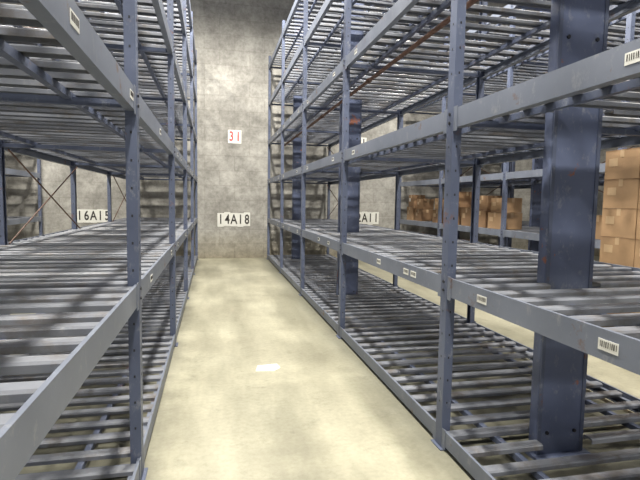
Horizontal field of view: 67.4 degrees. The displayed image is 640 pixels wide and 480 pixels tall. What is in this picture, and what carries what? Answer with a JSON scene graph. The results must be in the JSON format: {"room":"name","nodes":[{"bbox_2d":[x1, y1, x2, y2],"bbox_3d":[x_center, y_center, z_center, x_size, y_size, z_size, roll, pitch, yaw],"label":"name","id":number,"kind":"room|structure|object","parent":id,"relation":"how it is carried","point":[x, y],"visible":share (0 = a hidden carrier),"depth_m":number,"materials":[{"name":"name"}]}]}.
{"room":"warehouse","nodes":[
{"label":"warehouse","id":0,"kind":"room"},
{"bbox_2d":[0,0,539,258],"bbox_3d":[-1.183,-3.716,13.324,20.500,8.750,0.200,0,5,-13],"label":"wall","id":1,"kind":"structure","parent":0,"point":[234,39],"depth_m":13.03,"materials":[{"name":"concrete"}]},
{"bbox_2d":[77,209,107,222],"bbox_3d":[-5.863,-0.616,12.426,0.825,0.366,0.018,0,5,-13],"label":"aisle sign","id":2,"kind":"object","parent":1,"relation":"attached to","point":[83,215],"visible":0.91,"depth_m":12.41,"materials":[{"name":"white"}]},
{"bbox_2d":[217,212,249,226],"bbox_3d":[-2.370,-0.564,13.209,0.890,0.402,0.018,0,5,-13],"label":"aisle sign","id":3,"kind":"object","parent":1,"relation":"attached to","point":[226,218],"visible":1,"depth_m":13.20,"materials":[{"name":"white"}]},
{"bbox_2d":[228,130,240,143],"bbox_3d":[-2.315,-2.803,13.035,0.360,0.360,0.018,0,5,-13],"label":"aisle sign","id":4,"kind":"object","parent":1,"relation":"attached to","point":[234,136],"visible":1,"depth_m":13.03,"materials":[{"name":"white"}]},
{"bbox_2d":[361,137,366,143],"bbox_3d":[1.169,-2.770,13.814,0.360,0.360,0.018,0,5,-13],"label":"aisle sign","id":5,"kind":"object","parent":1,"relation":"attached to","point":[363,140],"visible":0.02,"depth_m":13.82,"materials":[{"name":"white"}]},
{"bbox_2d":[359,212,378,224],"bbox_3d":[1.301,-0.634,14.022,0.875,0.393,0.018,0,5,-13],"label":"aisle sign","id":6,"kind":"object","parent":1,"relation":"attached to","point":[369,218],"visible":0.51,"depth_m":14.05,"materials":[{"name":"white"}]},
{"bbox_2d":[0,256,639,479],"bbox_3d":[0.986,1.406,3.636,20.500,0.150,20.420,0,5,-13],"label":"floor","id":7,"kind":"structure","parent":0,"point":[324,414],"depth_m":3.86,"materials":[{"name":"concrete"}]},
{"bbox_2d":[0,24,42,234],"bbox_3d":[-6.593,-1.758,6.587,1.740,5.450,10.460,0,5,-13],"label":"storage rack","id":8,"kind":"object","parent":7,"relation":"on","point":[11,220],"visible":0.36,"depth_m":11.51,"materials":[{"name":"grey metal"}]},
{"bbox_2d":[0,0,198,479],"bbox_3d":[-2.373,-1.556,4.892,1.740,5.450,15.620,0,5,-13],"label":"storage rack","id":9,"kind":"object","parent":7,"relation":"on","point":[84,104],"visible":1,"depth_m":3.09,"materials":[{"name":"grey metal"}]},
{"bbox_2d":[256,364,279,370],"bbox_3d":[-0.502,1.227,4.611,0.240,0.004,0.190,0,5,-13],"label":"paper scrap","id":10,"kind":"object","parent":7,"relation":"on","point":[270,367],"visible":1,"depth_m":4.61,"materials":[{"name":"white paper"}]},
{"bbox_2d":[291,0,303,258],"bbox_3d":[-0.505,-3.675,12.122,0.396,8.580,0.190,0,5,-13],"label":"steel column","id":11,"kind":"structure","parent":7,"relation":"on","point":[297,100],"depth_m":12.25,"materials":[{"name":"metal"}]},
{"bbox_2d":[336,1,363,294],"bbox_3d":[0.502,-3.287,7.465,0.396,8.580,0.190,0,5,-13],"label":"steel column","id":12,"kind":"structure","parent":7,"relation":"on","point":[355,106],"depth_m":7.62,"materials":[{"name":"metal"}]},
{"bbox_2d":[267,0,639,479],"bbox_3d":[1.118,-1.564,5.670,1.785,5.450,15.620,0,5,-13],"label":"storage rack","id":13,"kind":"object","parent":7,"relation":"on","point":[508,124],"visible":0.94,"depth_m":4.30,"materials":[{"name":"grey metal"}]},
{"bbox_2d":[284,0,478,145],"bbox_3d":[0.613,-1.937,5.783,0.062,0.062,15.700,0,5,-13],"label":"pipe","id":14,"kind":"object","parent":13,"relation":"attached to","point":[469,3],"visible":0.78,"depth_m":4.92,"materials":[{"name":"red metal"}]},
{"bbox_2d":[399,0,639,248],"bbox_3d":[3.961,-1.885,10.255,1.740,5.450,7.880,0,5,-13],"label":"storage rack","id":15,"kind":"object","parent":7,"relation":"on","point":[505,178],"visible":0.2,"depth_m":9.50,"materials":[{"name":"grey metal"}]},
{"bbox_2d":[407,207,416,219],"bbox_3d":[2.710,-0.752,13.585,0.368,0.371,0.448,0,5,-10],"label":"cardboard box","id":16,"kind":"object","parent":15,"relation":"on","point":[410,210],"visible":0.56,"depth_m":13.41,"materials":[{"name":"cardboard"}]},
{"bbox_2d":[409,195,424,206],"bbox_3d":[2.735,-1.106,13.561,0.332,0.334,0.398,0,5,-11],"label":"cardboard box","id":17,"kind":"object","parent":16,"relation":"on","point":[412,198],"visible":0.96,"depth_m":13.37,"materials":[{"name":"cardboard"}]},
{"bbox_2d":[415,209,432,220],"bbox_3d":[2.831,-0.677,13.042,0.356,0.312,0.413,0,5,-11],"label":"cardboard box","id":18,"kind":"object","parent":15,"relation":"on","point":[420,214],"visible":0.98,"depth_m":12.85,"materials":[{"name":"cardboard"}]},
{"bbox_2d":[417,199,433,208],"bbox_3d":[2.855,-0.975,13.023,0.321,0.281,0.368,0,5,-15],"label":"cardboard box","id":19,"kind":"object","parent":18,"relation":"on","point":[421,203],"visible":0.99,"depth_m":12.86,"materials":[{"name":"cardboard"}]},
{"bbox_2d":[432,210,443,222],"bbox_3d":[3.074,-0.590,11.953,0.362,0.319,0.479,0,5,-12],"label":"cardboard box","id":20,"kind":"object","parent":15,"relation":"on","point":[435,212],"visible":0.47,"depth_m":11.93,"materials":[{"name":"cardboard"}]},
{"bbox_2d":[434,198,443,209],"bbox_3d":[3.098,-0.894,11.932,0.326,0.287,0.425,0,5,-14],"label":"cardboard box","id":21,"kind":"object","parent":20,"relation":"on","point":[436,199],"visible":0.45,"depth_m":11.95,"materials":[{"name":"cardboard"}]},
{"bbox_2d":[458,207,470,224],"bbox_3d":[3.269,-0.555,11.074,0.499,0.395,0.402,0,5,-13],"label":"cardboard box","id":22,"kind":"object","parent":15,"relation":"on","point":[459,208],"visible":0.17,"depth_m":10.85,"materials":[{"name":"cardboard"}]},
{"bbox_2d":[459,192,471,206],"bbox_3d":[3.295,-0.931,11.048,0.450,0.356,0.359,0,5,-15],"label":"cardboard box","id":23,"kind":"object","parent":22,"relation":"on","point":[465,198],"visible":0.33,"depth_m":10.86,"materials":[{"name":"cardboard"}]},
{"bbox_2d":[461,208,481,225],"bbox_3d":[3.391,-0.502,10.530,0.413,0.378,0.394,0,5,-14],"label":"cardboard box","id":24,"kind":"object","parent":15,"relation":"on","point":[466,212],"visible":0.48,"depth_m":10.47,"materials":[{"name":"cardboard"}]},
{"bbox_2d":[478,211,490,227],"bbox_3d":[3.512,-0.438,9.986,0.424,0.343,0.427,0,5,-12],"label":"cardboard box","id":25,"kind":"object","parent":15,"relation":"on","point":[483,215],"visible":0.36,"depth_m":9.80,"materials":[{"name":"cardboard"}]},
{"bbox_2d":[479,196,501,210],"bbox_3d":[3.537,-0.765,9.965,0.382,0.309,0.381,0,5,-14],"label":"cardboard box","id":26,"kind":"object","parent":25,"relation":"on","point":[485,201],"visible":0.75,"depth_m":9.80,"materials":[{"name":"cardboard"}]},
{"bbox_2d":[488,212,521,228],"bbox_3d":[3.633,-0.381,9.443,0.454,0.318,0.459,0,5,-13],"label":"cardboard box","id":27,"kind":"object","parent":15,"relation":"on","point":[513,220],"visible":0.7,"depth_m":9.26,"materials":[{"name":"cardboard"}]},
{"bbox_2d":[491,198,521,212],"bbox_3d":[3.658,-0.684,9.423,0.409,0.287,0.407,0,5,-15],"label":"cardboard box","id":28,"kind":"object","parent":27,"relation":"on","point":[514,205],"visible":0.81,"depth_m":9.26,"materials":[{"name":"cardboard"}]},
{"bbox_2d":[595,215,601,239],"bbox_3d":[4.193,-0.184,6.932,0.456,0.342,0.403,0,5,-12],"label":"cardboard box","id":29,"kind":"object","parent":15,"relation":"on","point":[598,217],"visible":0.2,"depth_m":6.86,"materials":[{"name":"cardboard"}]},
{"bbox_2d":[528,0,550,251],"bbox_3d":[4.885,-3.457,10.463,0.396,8.580,0.190,0,5,-13],"label":"steel column","id":30,"kind":"structure","parent":7,"relation":"on","point":[536,189],"depth_m":10.62,"materials":[{"name":"metal"}]},
{"bbox_2d":[457,10,639,247],"bbox_3d":[6.096,-1.784,9.413,1.740,5.450,10.460,0,5,-13],"label":"storage rack","id":31,"kind":"object","parent":7,"relation":"on","point":[508,242],"visible":0.07,"depth_m":11.88,"materials":[{"name":"grey metal"}]},
{"bbox_2d":[524,0,609,459],"bbox_3d":[1.591,-2.896,2.786,0.396,8.580,0.190,0,5,-13],"label":"steel column","id":32,"kind":"structure","parent":7,"relation":"on","point":[578,28],"depth_m":2.96,"materials":[{"name":"metal"}]},
{"bbox_3d":[4.233,1.135,5.936,1.000,0.125,1.100,0,5,-13],"label":"wooden pallet","id":33,"kind":"object","parent":7,"relation":"on","visible":0},
{"bbox_3d":[3.934,0.871,6.124,0.484,0.363,0.517,0,5,-13],"label":"cardboard box","id":34,"kind":"object","parent":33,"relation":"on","visible":0},
{"bbox_3d":[3.940,0.509,6.095,0.484,0.363,0.517,0,5,-12],"label":"cardboard box","id":35,"kind":"object","parent":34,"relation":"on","visible":0},
{"bbox_2d":[599,236,635,266],"bbox_3d":[3.946,0.147,6.066,0.484,0.363,0.517,0,5,-13],"label":"cardboard box","id":36,"kind":"object","parent":35,"relation":"on","point":[613,250],"visible":0.84,"depth_m":5.99,"materials":[{"name":"cardboard"}]},
{"bbox_2d":[601,208,637,238],"bbox_3d":[3.951,-0.215,6.037,0.484,0.363,0.517,0,5,-12],"label":"cardboard box","id":37,"kind":"object","parent":36,"relation":"on","point":[616,222],"visible":0.87,"depth_m":5.96,"materials":[{"name":"cardboard"}]},
{"bbox_2d":[603,178,639,208],"bbox_3d":[3.957,-0.576,6.009,0.484,0.363,0.517,0,5,-13],"label":"cardboard box","id":38,"kind":"object","parent":37,"relation":"on","point":[618,193],"visible":1,"depth_m":5.93,"materials":[{"name":"cardboard"}]},
{"bbox_2d":[604,147,639,179],"bbox_3d":[3.963,-0.938,5.980,0.484,0.363,0.517,0,5,-12],"label":"cardboard box","id":39,"kind":"object","parent":38,"relation":"on","point":[623,163],"visible":0.97,"depth_m":5.91,"materials":[{"name":"cardboard"}]},
{"bbox_3d":[4.049,0.914,5.609,0.484,0.363,0.517,0,5,-13],"label":"cardboard box","id":40,"kind":"object","parent":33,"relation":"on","visible":0},
{"bbox_3d":[4.055,0.552,5.580,0.484,0.363,0.517,0,5,-12],"label":"cardboard box","id":41,"kind":"object","parent":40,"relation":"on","visible":0},
{"bbox_2d":[634,239,639,267],"bbox_3d":[4.061,0.190,5.551,0.484,0.363,0.517,0,5,-13],"label":"cardboard box","id":42,"kind":"object","parent":41,"relation":"on","point":[637,244],"visible":0.92,"depth_m":5.71,"materials":[{"name":"cardboard"}]},
{"bbox_2d":[636,209,639,238],"bbox_3d":[4.066,-0.172,5.522,0.484,0.363,0.517,0,5,-12],"label":"cardboard box","id":43,"kind":"object","parent":42,"relation":"on","point":[638,214],"visible":1,"depth_m":5.70,"materials":[{"name":"cardboard"}]},
{"bbox_2d":[638,184,639,208],"bbox_3d":[4.072,-0.533,5.493,0.484,0.363,0.517,0,5,-13],"label":"cardboard box","id":44,"kind":"object","parent":43,"relation":"on","point":[639,184],"visible":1,"depth_m":5.68,"materials":[{"name":"cardboard"}]},
{"bbox_2d":[594,20,639,256],"bbox_3d":[11.134,-2.909,5.642,0.200,8.750,20.620,0,5,-13],"label":"wall","id":45,"kind":"structure","parent":0,"point":[602,152],"depth_m":15.19,"materials":[{"name":"concrete"}]}
]}

